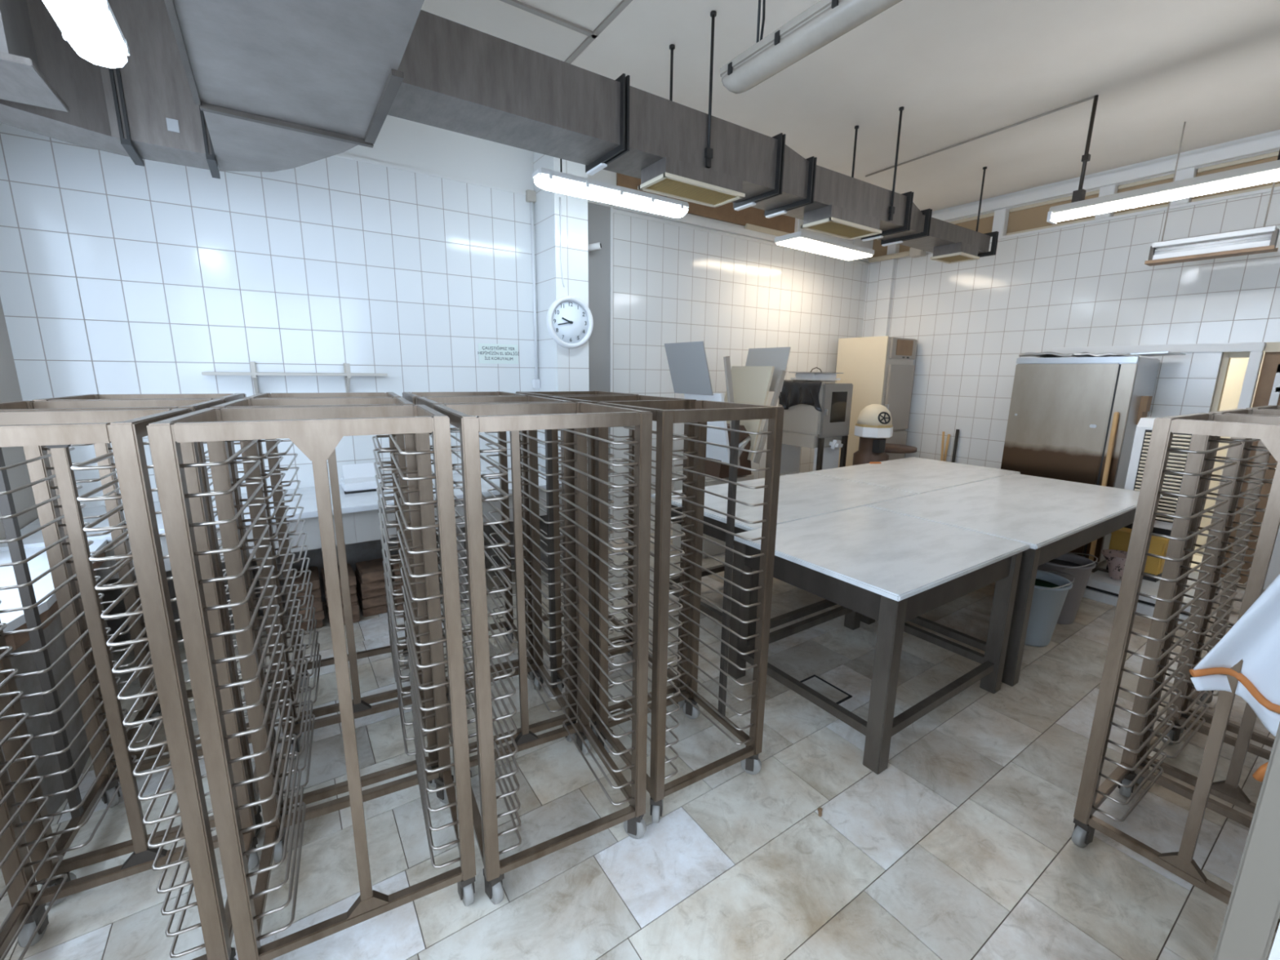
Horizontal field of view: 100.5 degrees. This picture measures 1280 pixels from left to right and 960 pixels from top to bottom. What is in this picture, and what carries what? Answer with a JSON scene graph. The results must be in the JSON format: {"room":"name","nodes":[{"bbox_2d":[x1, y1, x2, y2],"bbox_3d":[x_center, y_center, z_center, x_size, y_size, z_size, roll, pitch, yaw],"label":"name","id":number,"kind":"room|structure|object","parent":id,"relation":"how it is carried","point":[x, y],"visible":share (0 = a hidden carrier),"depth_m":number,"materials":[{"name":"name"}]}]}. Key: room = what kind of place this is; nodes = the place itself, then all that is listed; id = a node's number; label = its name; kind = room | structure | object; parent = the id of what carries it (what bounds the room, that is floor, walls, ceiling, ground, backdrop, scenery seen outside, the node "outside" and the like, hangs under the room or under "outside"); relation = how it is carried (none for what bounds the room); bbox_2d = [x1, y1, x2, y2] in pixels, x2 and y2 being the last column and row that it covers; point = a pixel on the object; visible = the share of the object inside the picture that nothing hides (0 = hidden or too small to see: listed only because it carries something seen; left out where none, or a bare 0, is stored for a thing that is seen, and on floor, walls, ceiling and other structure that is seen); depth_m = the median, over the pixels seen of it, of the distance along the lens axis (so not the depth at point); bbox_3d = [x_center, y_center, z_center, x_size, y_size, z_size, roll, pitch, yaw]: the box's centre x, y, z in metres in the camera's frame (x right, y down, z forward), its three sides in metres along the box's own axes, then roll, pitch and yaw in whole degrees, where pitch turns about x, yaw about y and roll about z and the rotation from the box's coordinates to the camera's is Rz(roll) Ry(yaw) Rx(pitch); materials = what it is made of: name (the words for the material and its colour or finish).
{"room":"commercial kitchen","nodes":[
{"label":"commercial kitchen","id":0,"kind":"room"},
{"bbox_2d":[0,297,38,540],"bbox_3d":[-1.687,-0.134,0.128,0.100,3.830,7.340,-7,14,-33],"label":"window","id":1,"kind":"structure","parent":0,"point":[10,389],"depth_m":3.05,"materials":[{"name":"beige ceramic"}]},
{"bbox_2d":[0,0,424,178],"bbox_3d":[-1.014,-1.638,0.557,1.762,0.915,5.400,-7,14,-33],"label":"duct","id":2,"kind":"object","parent":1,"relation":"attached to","point":[265,86],"visible":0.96,"depth_m":2.21,"materials":[{"name":"black metal"}]},
{"bbox_2d":[0,0,69,112],"bbox_3d":[-2.457,-1.925,1.851,0.450,0.902,0.430,-7,14,-33],"label":"outlet","id":3,"kind":"object","parent":2,"relation":"attached to","point":[22,81],"depth_m":2.00,"materials":[{"name":"grey metal"}]},
{"bbox_2d":[0,115,873,540],"bbox_3d":[-0.298,-1.195,5.446,8.465,3.830,0.100,-7,14,-33],"label":"wall","id":4,"kind":"structure","parent":0,"point":[118,275],"depth_m":4.01,"materials":[{"name":"tile"}]},
{"bbox_2d":[201,361,387,394],"bbox_3d":[-2.451,-0.732,3.862,1.110,0.240,0.218,-7,14,-33],"label":"wall shelf","id":5,"kind":"object","parent":4,"relation":"attached to","point":[347,373],"visible":0.92,"depth_m":3.78,"materials":[{"name":"white metal"}]},
{"bbox_2d":[478,343,518,364],"bbox_3d":[-1.255,-1.121,4.735,0.373,0.170,0.008,-7,14,-33],"label":"wall sign","id":6,"kind":"object","parent":4,"relation":"attached to","point":[497,353],"visible":1,"depth_m":4.73,"materials":[{"name":"white paper"}]},
{"bbox_2d":[525,189,540,388],"bbox_3d":[-0.959,-1.683,4.793,0.080,1.690,0.048,-7,14,-33],"label":"conduit","id":7,"kind":"object","parent":4,"relation":"attached to","point":[531,195],"visible":1,"depth_m":4.77,"materials":[{"name":"white plastic"}]},
{"bbox_2d":[587,202,610,542],"bbox_3d":[-0.494,-0.945,5.294,0.468,3.335,0.017,-7,14,-33],"label":"pillar","id":8,"kind":"structure","parent":4,"relation":"attached to","point":[598,215],"depth_m":5.19,"materials":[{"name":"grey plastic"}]},
{"bbox_2d":[333,153,869,264],"bbox_3d":[-0.251,-2.581,5.120,8.265,0.027,0.017,-7,14,-33],"label":"trim","id":9,"kind":"structure","parent":4,"relation":"attached to","point":[340,155],"depth_m":4.51,"materials":[{"name":"white paint"}]},
{"bbox_2d":[609,207,613,542],"bbox_3d":[-0.296,-0.973,5.420,0.025,3.345,0.030,-7,14,-33],"label":"trim","id":10,"kind":"structure","parent":4,"relation":"attached to","point":[611,208],"depth_m":5.30,"materials":[{"name":"white paint"}]},
{"bbox_2d":[616,173,795,233],"bbox_3d":[0.826,-2.977,5.774,2.520,0.280,0.028,-7,14,-33],"label":"trim","id":11,"kind":"structure","parent":4,"relation":"attached to","point":[726,213],"depth_m":5.91,"materials":[{"name":"brown wood"}]},
{"bbox_2d":[587,199,871,261],"bbox_3d":[1.261,-2.820,6.093,4.638,0.065,0.045,-7,14,-33],"label":"trim","id":12,"kind":"structure","parent":4,"relation":"attached to","point":[686,220],"depth_m":5.71,"materials":[{"name":"white paint"}]},
{"bbox_2d":[533,151,589,560],"bbox_3d":[-0.703,-1.084,4.876,0.310,3.830,0.410,-7,14,-33],"label":"wall pillar","id":13,"kind":"structure","parent":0,"point":[561,368],"depth_m":4.60,"materials":[{"name":"tile"}]},
{"bbox_2d":[546,295,593,348],"bbox_3d":[-0.599,-1.363,4.604,0.440,0.440,0.052,-7,14,-33],"label":"wall clock","id":14,"kind":"object","parent":13,"relation":"attached to","point":[570,322],"visible":1,"depth_m":4.60,"materials":[{"name":"white plastic"}]},
{"bbox_2d":[0,529,1279,959],"bbox_3d":[1.795,1.317,2.751,8.265,0.030,7.475,-7,14,-33],"label":"floor","id":15,"kind":"structure","parent":0,"point":[962,847],"depth_m":2.12,"materials":[{"name":"tile"}]},
{"bbox_2d":[0,539,120,843],"bbox_3d":[-2.587,0.917,2.162,0.420,0.880,1.685,-7,14,-33],"label":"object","id":16,"kind":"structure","parent":15,"relation":"on","point":[10,598],"depth_m":2.20,"materials":[{"name":"grey metal"}]},
{"bbox_2d":[0,408,258,959],"bbox_3d":[-1.563,0.666,1.468,0.632,1.672,0.543,-5,13,-28],"label":"rack","id":17,"kind":"object","parent":15,"relation":"on","point":[27,919],"visible":0.9,"depth_m":1.50,"materials":[{"name":"metal"}]},
{"bbox_2d":[0,398,262,906],"bbox_3d":[-1.847,0.558,1.987,0.615,1.672,0.552,-5,13,-28],"label":"rack","id":18,"kind":"object","parent":15,"relation":"on","point":[105,785],"visible":0.4,"depth_m":1.88,"materials":[{"name":"metal"}]},
{"bbox_2d":[32,393,277,782],"bbox_3d":[-2.119,0.455,2.478,0.594,1.672,0.521,-5,13,-28],"label":"rack","id":19,"kind":"object","parent":15,"relation":"on","point":[126,575],"visible":0.16,"depth_m":2.45,"materials":[{"name":"metal"}]},
{"bbox_2d":[0,469,563,642],"bbox_3d":[-2.140,0.548,3.957,3.210,0.900,0.845,-7,14,-33],"label":"countertop","id":20,"kind":"structure","parent":15,"relation":"on","point":[360,511],"depth_m":3.66,"materials":[{"name":"stone"}]},
{"bbox_2d":[340,462,383,494],"bbox_3d":[-2.122,-0.021,4.052,0.260,0.178,0.286,-7,14,-33],"label":"scale","id":21,"kind":"object","parent":20,"relation":"on","point":[357,477],"visible":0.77,"depth_m":4.05,"materials":[{"name":"white plastic"}]},
{"bbox_2d":[146,404,475,959],"bbox_3d":[-0.964,0.616,1.753,0.664,1.672,0.583,-5,13,-28],"label":"rack","id":22,"kind":"object","parent":15,"relation":"on","point":[316,431],"visible":1,"depth_m":1.58,"materials":[{"name":"metal"}]},
{"bbox_2d":[209,397,438,833],"bbox_3d":[-1.257,0.508,2.266,0.625,1.672,0.566,-5,13,-28],"label":"rack","id":23,"kind":"object","parent":15,"relation":"on","point":[406,442],"visible":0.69,"depth_m":2.25,"materials":[{"name":"metal"}]},
{"bbox_2d":[243,391,411,741],"bbox_3d":[-1.541,0.399,2.788,0.631,1.672,0.575,-5,13,-28],"label":"rack","id":24,"kind":"object","parent":15,"relation":"on","point":[277,496],"visible":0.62,"depth_m":2.77,"materials":[{"name":"metal"}]},
{"bbox_2d":[358,600,386,617],"bbox_3d":[-2.040,0.945,4.089,0.193,0.070,0.302,-7,14,-33],"label":"brick","id":25,"kind":"object","parent":15,"relation":"on","point":[380,609],"visible":0.37,"depth_m":3.96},
{"bbox_2d":[355,586,390,608],"bbox_3d":[-2.034,0.877,4.060,0.198,0.070,0.305,-7,14,-33],"label":"brick","id":26,"kind":"object","parent":25,"relation":"on","point":[369,602],"visible":0.5,"depth_m":3.94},
{"bbox_2d":[355,579,386,599],"bbox_3d":[-2.033,0.804,4.053,0.195,0.070,0.303,-7,14,-33],"label":"brick","id":27,"kind":"object","parent":26,"relation":"on","point":[379,592],"visible":0.32,"depth_m":3.93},
{"bbox_2d":[355,570,388,591],"bbox_3d":[-2.012,0.740,4.003,0.195,0.070,0.303,-7,14,-33],"label":"brick","id":28,"kind":"object","parent":27,"relation":"on","point":[380,584],"visible":0.48,"depth_m":3.88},
{"bbox_2d":[355,558,387,583],"bbox_3d":[-1.988,0.673,3.968,0.197,0.070,0.304,-7,14,-33],"label":"brick","id":29,"kind":"object","parent":28,"relation":"on","point":[370,571],"visible":0.73,"depth_m":3.88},
{"bbox_2d":[402,391,533,681],"bbox_3d":[-0.982,0.345,3.090,0.581,1.672,0.572,-5,13,-28],"label":"rack","id":30,"kind":"object","parent":15,"relation":"on","point":[411,397],"visible":0.38,"depth_m":3.11,"materials":[{"name":"metal"}]},
{"bbox_2d":[415,395,577,753],"bbox_3d":[-0.684,0.453,2.577,0.587,1.672,0.581,-5,13,-28],"label":"rack","id":31,"kind":"object","parent":15,"relation":"on","point":[540,674],"visible":0.47,"depth_m":2.59,"materials":[{"name":"metal"}]},
{"bbox_2d":[431,401,652,904],"bbox_3d":[-0.378,0.565,2.042,0.623,1.672,0.626,-5,13,-28],"label":"rack","id":32,"kind":"object","parent":15,"relation":"on","point":[514,418],"visible":0.93,"depth_m":1.90,"materials":[{"name":"metal"}]},
{"bbox_2d":[515,391,638,669],"bbox_3d":[-0.394,0.295,3.371,0.577,1.672,0.572,-6,13,-29],"label":"rack","id":33,"kind":"object","parent":15,"relation":"on","point":[615,621],"visible":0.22,"depth_m":3.32,"materials":[{"name":"metal"}]},
{"bbox_2d":[546,395,696,737],"bbox_3d":[-0.114,0.409,2.824,0.579,1.672,0.552,-6,13,-30],"label":"rack","id":34,"kind":"object","parent":15,"relation":"on","point":[643,401],"visible":0.41,"depth_m":2.71,"materials":[{"name":"metal"}]},
{"bbox_2d":[595,400,784,823],"bbox_3d":[0.178,0.510,2.346,0.590,1.672,0.548,-6,13,-30],"label":"rack","id":35,"kind":"object","parent":15,"relation":"on","point":[705,411],"visible":0.93,"depth_m":2.29,"materials":[{"name":"metal"}]},
{"bbox_2d":[664,341,791,558],"bbox_3d":[0.885,-0.310,5.419,1.132,2.075,0.710,-7,14,-33],"label":"dough sheeter","id":36,"kind":"object","parent":15,"relation":"on","point":[764,371],"visible":0.55,"depth_m":5.25,"materials":[{"name":"grey metal"}]},
{"bbox_2d":[650,471,916,653],"bbox_3d":[1.132,0.541,4.231,1.820,0.885,1.085,-7,14,-33],"label":"work table","id":37,"kind":"object","parent":15,"relation":"on","point":[802,495],"visible":0.33,"depth_m":3.90,"materials":[{"name":"stone"}]},
{"bbox_2d":[777,382,853,475],"bbox_3d":[2.063,-0.290,6.337,0.532,1.700,0.764,-7,14,-33],"label":"machine","id":38,"kind":"object","parent":15,"relation":"on","point":[827,431],"visible":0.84,"depth_m":6.08,"materials":[{"name":"grey metal"}]},
{"bbox_2d":[778,379,835,412],"bbox_3d":[1.911,-0.976,6.136,0.307,0.342,0.652,-7,14,-33],"label":"plastic cover","id":39,"kind":"object","parent":38,"relation":"on","point":[794,392],"visible":0.93,"depth_m":6.06,"materials":[{"name":"black plastic"}]},
{"bbox_2d":[788,367,843,380],"bbox_3d":[2.040,-1.234,6.173,0.520,0.145,0.360,-7,14,-33],"label":"plastic tray","id":40,"kind":"object","parent":39,"relation":"on","point":[810,375],"visible":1,"depth_m":6.06,"materials":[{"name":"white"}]},
{"bbox_2d":[782,431,842,448],"bbox_3d":[2.020,-0.500,6.364,0.532,0.140,0.560,-7,14,-33],"label":"tray","id":41,"kind":"object","parent":38,"relation":"on","point":[806,439],"depth_m":6.14,"materials":[{"name":"metal"}]},
{"bbox_2d":[800,674,852,704],"bbox_3d":[1.048,1.223,3.082,0.212,0.008,0.262,-7,14,-33],"label":"floor hatch","id":42,"kind":"object","parent":15,"relation":"on","point":[832,692],"visible":0.59,"depth_m":3.10,"materials":[{"name":"metal"}]},
{"bbox_2d":[835,336,917,467],"bbox_3d":[3.111,-0.755,7.181,0.632,2.240,0.765,-7,14,-33],"label":"tall cabinet","id":43,"kind":"object","parent":15,"relation":"on","point":[880,370],"visible":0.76,"depth_m":6.84,"materials":[{"name":"beige metal"}]},
{"bbox_2d":[727,506,1029,773],"bbox_3d":[1.346,0.770,3.114,1.300,0.885,1.025,-7,14,-33],"label":"work table","id":44,"kind":"object","parent":15,"relation":"on","point":[891,569],"visible":0.94,"depth_m":2.81,"materials":[{"name":"stone"}]},
{"bbox_2d":[852,404,917,465],"bbox_3d":[2.849,-0.165,6.327,0.905,1.478,0.600,-7,14,-33],"label":"divider","id":45,"kind":"object","parent":15,"relation":"on","point":[873,425],"visible":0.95,"depth_m":5.97,"materials":[{"name":"white"}]},
{"bbox_2d":[808,457,1020,494],"bbox_3d":[2.662,0.354,5.245,1.850,0.885,1.085,-7,14,-33],"label":"work table","id":46,"kind":"object","parent":15,"relation":"on","point":[918,476],"visible":0.2,"depth_m":5.04,"materials":[{"name":"stone"}]},
{"bbox_2d":[860,473,1162,686],"bbox_3d":[2.912,0.582,4.138,2.420,0.885,1.050,-7,14,-33],"label":"work table","id":47,"kind":"object","parent":15,"relation":"on","point":[1055,517],"visible":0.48,"depth_m":3.64,"materials":[{"name":"stone"}]},
{"bbox_2d":[1024,569,1075,646],"bbox_3d":[2.723,0.869,3.695,0.396,0.494,0.402,8,14,32],"label":"bucket","id":48,"kind":"object","parent":15,"relation":"on","point":[1051,590],"visible":0.62,"depth_m":3.57,"materials":[{"name":"grey plastic"}]},
{"bbox_2d":[1037,552,1097,624],"bbox_3d":[3.165,0.796,4.033,0.396,0.514,0.402,8,14,32],"label":"bucket","id":49,"kind":"object","parent":15,"relation":"on","point":[1080,567],"visible":0.57,"depth_m":3.90,"materials":[{"name":"grey plastic"}]},
{"bbox_2d":[1000,356,1159,566],"bbox_3d":[4.338,-0.209,5.360,0.690,1.985,0.980,-7,14,-33],"label":"refrigerator","id":50,"kind":"object","parent":15,"relation":"on","point":[1062,410],"visible":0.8,"depth_m":5.03,"materials":[{"name":"silver metal"}]},
{"bbox_2d":[1088,412,1119,560],"bbox_3d":[4.227,0.127,4.867,0.038,1.482,0.146,8,14,32],"label":"wooden pole","id":51,"kind":"object","parent":15,"relation":"on","point":[1116,415],"visible":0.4,"depth_m":4.81,"materials":[{"name":"brown wood"}]},
{"bbox_2d":[1082,565,1222,626],"bbox_3d":[4.290,0.898,4.463,1.000,0.170,0.640,-7,14,-33],"label":"marble step","id":52,"kind":"structure","parent":15,"relation":"on","point":[1100,587],"depth_m":4.31,"materials":[{"name":"white stone"}]},
{"bbox_2d":[1101,549,1127,580],"bbox_3d":[3.949,0.712,4.398,0.250,0.213,0.250,-7,14,-33],"label":"plant pot","id":53,"kind":"object","parent":52,"relation":"on","point":[1115,559],"visible":0.8,"depth_m":4.38,"materials":[{"name":"pink ceramic"}]},
{"bbox_2d":[1106,527,1169,582],"bbox_3d":[4.181,0.621,4.477,0.186,0.365,0.356,-7,14,-33],"label":"plastic crate","id":54,"kind":"object","parent":52,"relation":"on","point":[1120,539],"visible":0.29,"depth_m":4.35,"materials":[{"name":"yellow plastic"}]},
{"bbox_2d":[1124,417,1192,536],"bbox_3d":[4.392,0.135,4.533,0.319,1.299,0.360,-7,14,-33],"label":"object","id":55,"kind":"object","parent":52,"relation":"on","point":[1176,461],"visible":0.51,"depth_m":4.40,"materials":[{"name":"white plastic"}]},
{"bbox_2d":[1133,429,1191,523],"bbox_3d":[4.289,-0.033,4.402,0.005,0.740,0.280,-7,14,-33],"label":"grille","id":56,"kind":"object","parent":55,"relation":"attached to","point":[1176,461],"depth_m":4.35,"materials":[{"name":"white metal"}]},
{"bbox_2d":[1071,413,1279,932],"bbox_3d":[2.062,0.641,1.814,0.636,1.672,0.608,-7,14,-32],"label":"rack","id":57,"kind":"object","parent":15,"relation":"on","point":[1202,426],"depth_m":1.84,"materials":[{"name":"metal"}]},
{"bbox_2d":[1136,408,1279,813],"bbox_3d":[2.615,0.577,2.165,0.572,1.672,0.604,-7,14,-32],"label":"rack","id":58,"kind":"object","parent":15,"relation":"on","point":[1228,790],"visible":0.72,"depth_m":2.31,"materials":[{"name":"metal"}]},
{"bbox_2d":[1180,404,1279,747],"bbox_3d":[3.159,0.513,2.512,0.570,1.672,0.614,-7,14,-32],"label":"rack","id":59,"kind":"object","parent":15,"relation":"on","point":[1263,460],"visible":0.44,"depth_m":2.67,"materials":[{"name":"metal"}]},
{"bbox_2d":[421,0,1279,211],"bbox_3d":[1.901,-2.506,2.160,8.765,0.100,7.440,-7,14,-33],"label":"ceiling","id":60,"kind":"structure","parent":0,"point":[960,71],"depth_m":3.61,"materials":[{"name":"paint"}]},
{"bbox_2d":[42,0,129,68],"bbox_3d":[-1.530,-1.812,1.274,0.158,0.988,1.250,-7,14,-33],"label":"lamp","id":61,"kind":"object","parent":60,"relation":"hanging from","point":[91,27],"visible":1,"depth_m":1.67,"materials":[{"name":"white paint"}]},
{"bbox_2d":[101,0,129,55],"bbox_3d":[-1.535,-1.411,1.356,0.150,0.050,1.250,-7,14,-33],"label":"tube","id":62,"kind":"object","parent":61,"relation":"on","point":[107,8],"depth_m":1.73,"materials":[{"name":"white paint"}]},
{"bbox_2d":[499,0,596,38],"bbox_3d":[-1.521,-2.540,2.400,3.030,0.013,0.035,-7,14,-33],"label":"trim","id":63,"kind":"structure","parent":60,"relation":"attached to","point":[516,3],"depth_m":3.06,"materials":[{"name":"grey metal"}]},
{"bbox_2d":[564,0,632,63],"bbox_3d":[1.192,-2.240,1.087,0.035,0.013,6.200,-7,14,-33],"label":"trim","id":64,"kind":"structure","parent":60,"relation":"attached to","point":[623,4],"depth_m":3.16,"materials":[{"name":"grey metal"}]},
{"bbox_2d":[532,158,688,217],"bbox_3d":[-0.167,-2.426,3.871,1.280,0.783,0.138,-7,14,-33],"label":"lamp","id":65,"kind":"object","parent":60,"relation":"hanging from","point":[560,182],"visible":0.94,"depth_m":3.84,"materials":[{"name":"white paint"}]},
{"bbox_2d":[387,9,999,263],"bbox_3d":[1.114,-2.328,3.797,5.463,0.917,0.425,-7,14,-33],"label":"ventilation duct","id":66,"kind":"object","parent":60,"relation":"hanging from","point":[460,78],"visible":1,"depth_m":2.97,"materials":[{"name":"black metal"}]},
{"bbox_2d":[645,177,737,204],"bbox_3d":[0.321,-1.776,3.281,0.570,0.010,0.228,-7,14,-33],"label":"grille","id":67,"kind":"object","parent":66,"relation":"attached to","point":[668,187],"depth_m":3.28,"materials":[{"name":"brown metal"}]},
{"bbox_2d":[640,156,742,203],"bbox_3d":[0.323,-1.827,3.269,0.596,0.090,0.250,-7,14,-33],"label":"diffuser","id":68,"kind":"object","parent":66,"relation":"attached to","point":[674,177],"depth_m":3.19,"materials":[{"name":"grey metal"}]},
{"bbox_2d":[808,221,874,238],"bbox_3d":[1.548,-1.926,4.095,0.570,0.010,0.228,-7,14,-33],"label":"grille","id":69,"kind":"object","parent":66,"relation":"attached to","point":[834,228],"depth_m":4.10,"materials":[{"name":"brown metal"}]},
{"bbox_2d":[803,204,880,235],"bbox_3d":[1.550,-1.977,4.083,0.596,0.090,0.250,-7,14,-33],"label":"diffuser","id":70,"kind":"object","parent":66,"relation":"attached to","point":[828,220],"depth_m":3.99,"materials":[{"name":"grey metal"}]},
{"bbox_2d":[933,242,978,260],"bbox_3d":[2.981,-2.152,5.031,0.326,0.090,0.250,-7,14,-33],"label":"diffuser","id":71,"kind":"object","parent":66,"relation":"attached to","point":[955,251],"depth_m":4.95,"materials":[{"name":"grey metal"}]},
{"bbox_2d":[720,0,902,93],"bbox_3d":[0.779,-2.056,1.939,0.148,0.718,1.270,-7,14,-33],"label":"lamp","id":72,"kind":"object","parent":60,"relation":"hanging from","point":[824,21],"visible":1,"depth_m":2.14,"materials":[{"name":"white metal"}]},
{"bbox_2d":[774,218,874,260],"bbox_3d":[2.063,-2.857,5.821,1.340,0.660,0.340,-8,14,-35],"label":"lamp","id":73,"kind":"object","parent":60,"relation":"hanging from","point":[800,240],"visible":0.84,"depth_m":5.73,"materials":[{"name":"white paint"}]},
{"bbox_2d":[774,231,874,255],"bbox_3d":[2.060,-2.577,5.878,1.340,0.056,0.340,-8,14,-35],"label":"housing","id":74,"kind":"object","parent":73,"relation":"on","point":[803,241],"depth_m":5.70,"materials":[{"name":"white paint"}]},
{"bbox_2d":[776,237,872,260],"bbox_3d":[2.059,-2.542,5.885,1.310,0.016,0.310,-8,14,-35],"label":"diffuser","id":75,"kind":"object","parent":73,"relation":"attached to","point":[815,245],"depth_m":5.79,"materials":[{"name":"white plastic"}]},
{"bbox_2d":[865,94,1098,202],"bbox_3d":[2.786,-2.577,4.693,0.063,0.734,1.940,-6,13,-31],"label":"conduit","id":76,"kind":"object","parent":60,"relation":"attached to","point":[1077,195],"visible":0.84,"depth_m":3.94,"materials":[{"name":"black metal"}]},
{"bbox_2d":[1046,149,1279,224],"bbox_3d":[3.533,-2.269,3.458,0.120,0.838,1.360,-7,14,-33],"label":"lamp","id":77,"kind":"object","parent":60,"relation":"hanging from","point":[1266,172],"visible":1,"depth_m":3.51,"materials":[{"name":"white plastic"}]},
{"bbox_2d":[1144,121,1279,266],"bbox_3d":[4.483,-2.272,4.099,0.150,1.063,0.710,-7,14,-33],"label":"ceiling light","id":78,"kind":"object","parent":60,"relation":"hanging from","point":[1261,243],"visible":0.97,"depth_m":4.15,"materials":[{"name":"white paint"}]},
{"bbox_2d":[1144,244,1278,266],"bbox_3d":[4.476,-1.764,4.202,0.150,0.025,0.710,-7,14,-33],"label":"tray","id":79,"kind":"object","parent":78,"relation":"on","point":[1256,249],"depth_m":4.15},
{"bbox_2d":[1151,226,1278,248],"bbox_3d":[4.478,-1.896,4.175,0.100,0.035,0.670,-7,14,-33],"label":"hood","id":80,"kind":"object","parent":78,"relation":"attached to","point":[1271,229],"depth_m":4.12,"materials":[{"name":"white paint"}]},
{"bbox_2d":[862,129,1279,583],"bbox_3d":[5.622,-1.001,4.979,1.000,3.880,7.340,-7,14,-33],"label":"wall","id":81,"kind":"structure","parent":0,"point":[1089,285],"depth_m":5.63,"materials":[{"name":"tile"}]},
{"bbox_2d":[873,257,896,337],"bbox_3d":[3.301,-1.332,7.446,0.070,3.330,0.190,-7,14,-33],"label":"wall pillar","id":82,"kind":"structure","parent":81,"relation":"attached to","point":[887,268],"depth_m":7.19,"materials":[{"name":"tile"}]},
{"bbox_2d":[868,247,926,262],"bbox_3d":[3.548,-2.872,6.680,0.130,0.110,1.460,-7,14,-33],"label":"pipe","id":83,"kind":"object","parent":81,"relation":"attached to","point":[913,252],"visible":0.68,"depth_m":6.87,"materials":[{"name":"beige"}]},
{"bbox_2d":[898,212,994,252],"bbox_3d":[3.773,-3.021,6.595,0.060,0.310,1.280,-7,14,-33],"label":"window","id":84,"kind":"structure","parent":81,"relation":"in","point":[985,222],"depth_m":6.28,"materials":[{"name":"beige"}]},
{"bbox_2d":[991,208,1009,238],"bbox_3d":[4.092,-2.911,6.048,0.095,0.300,0.120,-7,14,-33],"label":"trim","id":85,"kind":"structure","parent":81,"relation":"attached to","point":[1001,216],"depth_m":6.01,"materials":[{"name":"white paint"}]},
{"bbox_2d":[1005,190,1099,235],"bbox_3d":[4.396,-2.829,5.690,0.060,0.310,0.950,-7,14,-33],"label":"window","id":86,"kind":"structure","parent":81,"relation":"in","point":[1032,217],"depth_m":5.79,"materials":[{"name":"beige"}]},
{"bbox_2d":[867,186,1279,262],"bbox_3d":[5.215,-2.398,4.404,0.025,0.027,7.340,-7,14,-33],"label":"trim","id":87,"kind":"structure","parent":81,"relation":"attached to","point":[1276,188],"depth_m":5.02,"materials":[{"name":"white paint"}]},
{"bbox_2d":[931,133,1279,221],"bbox_3d":[5.200,-2.745,4.320,0.070,0.100,7.340,-7,14,-33],"label":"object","id":88,"kind":"structure","parent":81,"relation":"attached to","point":[1269,144],"depth_m":5.06,"materials":[{"name":"white paint"}]},
{"bbox_2d":[1113,173,1176,216],"bbox_3d":[4.816,-2.701,5.082,0.060,0.310,0.550,-7,14,-33],"label":"window","id":89,"kind":"structure","parent":81,"relation":"in","point":[1166,179],"depth_m":5.07,"materials":[{"name":"beige"}]},
{"bbox_2d":[1052,342,1266,568],"bbox_3d":[4.883,-0.262,5.338,0.160,2.110,1.505,-7,14,-33],"label":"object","id":90,"kind":"structure","parent":81,"relation":"in","point":[1185,384],"depth_m":4.86,"materials":[{"name":"white paint"}]},
{"bbox_2d":[1191,151,1279,202],"bbox_3d":[5.268,-2.562,4.425,0.060,0.310,1.070,-7,14,-33],"label":"window","id":91,"kind":"structure","parent":81,"relation":"in","point":[1271,157],"depth_m":4.58,"materials":[{"name":"beige"}]},
{"bbox_2d":[1220,342,1279,589],"bbox_3d":[5.645,-0.032,4.250,0.070,2.110,1.188,-7,14,-33],"label":"door","id":92,"kind":"structure","parent":81,"relation":"in","point":[1268,389],"depth_m":4.59,"materials":[{"name":"beige"}]},
{"bbox_2d":[1212,722,1279,959],"bbox_3d":[1.039,0.518,0.856,0.160,2.330,0.050,-7,14,-33],"label":"door frame","id":93,"kind":"structure","parent":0,"point":[1252,914],"depth_m":0.83,"materials":[{"name":"grey"}]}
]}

